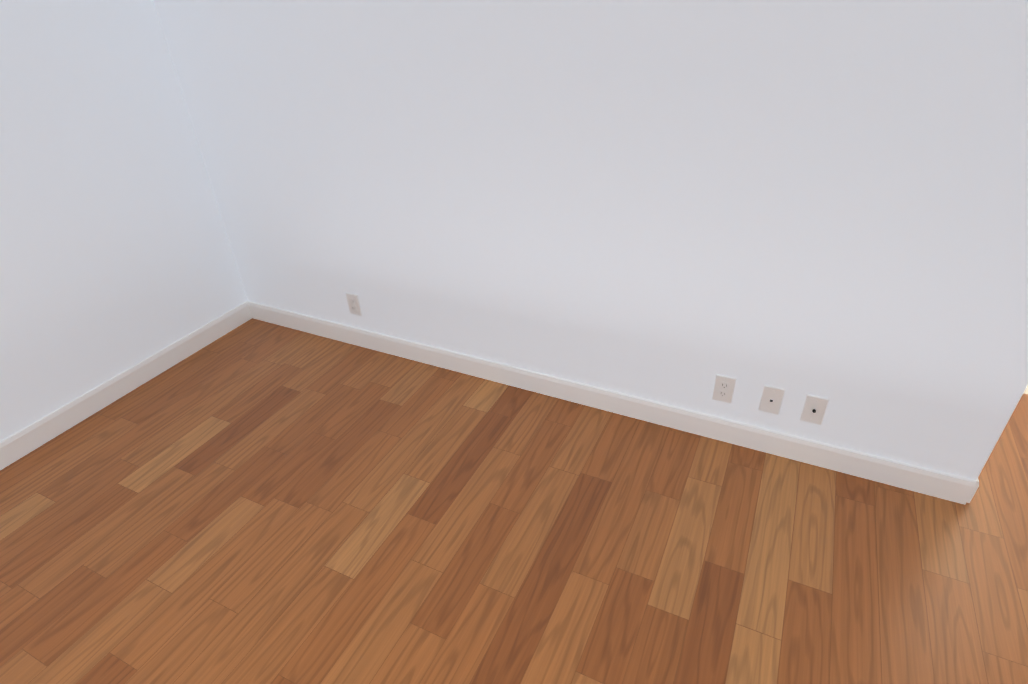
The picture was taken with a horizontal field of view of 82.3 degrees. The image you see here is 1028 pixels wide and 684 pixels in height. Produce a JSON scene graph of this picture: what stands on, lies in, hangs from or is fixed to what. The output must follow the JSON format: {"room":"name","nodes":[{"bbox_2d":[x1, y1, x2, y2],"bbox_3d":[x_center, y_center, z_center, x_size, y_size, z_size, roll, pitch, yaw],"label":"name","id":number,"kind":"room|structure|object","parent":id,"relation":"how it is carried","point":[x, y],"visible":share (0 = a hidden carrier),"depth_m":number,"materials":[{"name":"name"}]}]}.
{"room":"empty room","nodes":[
{"label":"empty room","id":0,"kind":"room"},
{"bbox_2d":[0,0,246,440],"bbox_3d":[-2.798,0.249,0.450,0.120,2.440,6.020,13,35,23],"label":"wall","id":1,"kind":"structure","parent":0,"point":[116,256],"depth_m":2.40,"materials":[{"name":"white paint"}]},
{"bbox_2d":[0,301,251,469],"bbox_3d":[-2.697,1.250,1.051,0.014,0.100,5.780,13,35,23],"label":"baseboard","id":2,"kind":"structure","parent":1,"relation":"attached to","point":[16,446],"depth_m":2.62,"materials":[{"name":"paint"}]},
{"bbox_2d":[0,318,1027,683],"bbox_3d":[-0.648,1.607,0.543,4.480,0.100,6.680,13,35,23],"label":"floor","id":3,"kind":"structure","parent":0,"point":[252,500],"depth_m":1.90,"materials":[{"name":"brown wood"}]},
{"bbox_2d":[153,0,1027,479],"bbox_3d":[0.022,-0.860,2.015,3.300,2.440,0.120,13,35,23],"label":"wall","id":4,"kind":"structure","parent":0,"point":[677,202],"depth_m":1.94,"materials":[{"name":"white paint"}]},
{"bbox_2d":[346,292,361,315],"bbox_3d":[-0.773,-0.180,2.835,0.070,0.114,0.008,13,35,23],"label":"electrical outlet","id":5,"kind":"object","parent":4,"relation":"attached to","point":[353,303],"visible":1,"depth_m":2.83,"materials":[{"name":"plastic"}]},
{"bbox_2d":[248,301,978,504],"bbox_3d":[0.053,0.165,2.582,3.284,0.100,0.014,13,35,23],"label":"baseboard","id":6,"kind":"structure","parent":4,"relation":"attached to","point":[961,490],"depth_m":2.36,"materials":[{"name":"paint"}]},
{"bbox_2d":[712,374,735,402],"bbox_3d":[0.775,0.175,2.175,0.070,0.114,0.008,13,35,23],"label":"electrical outlet","id":7,"kind":"object","parent":4,"relation":"attached to","point":[724,387],"visible":1,"depth_m":2.17,"materials":[{"name":"plastic"}]},
{"bbox_2d":[758,385,784,414],"bbox_3d":[0.924,0.209,2.112,0.070,0.114,0.008,13,35,23],"label":"outlet","id":8,"kind":"object","parent":4,"relation":"attached to","point":[771,399],"visible":1,"depth_m":2.11,"materials":[{"name":"plastic"}]},
{"bbox_2d":[800,394,828,424],"bbox_3d":[1.049,0.239,2.057,0.070,0.114,0.014,13,35,23],"label":"outlet","id":9,"kind":"object","parent":4,"relation":"attached to","point":[814,409],"visible":1,"depth_m":2.05,"materials":[{"name":"plastic"}]}
]}

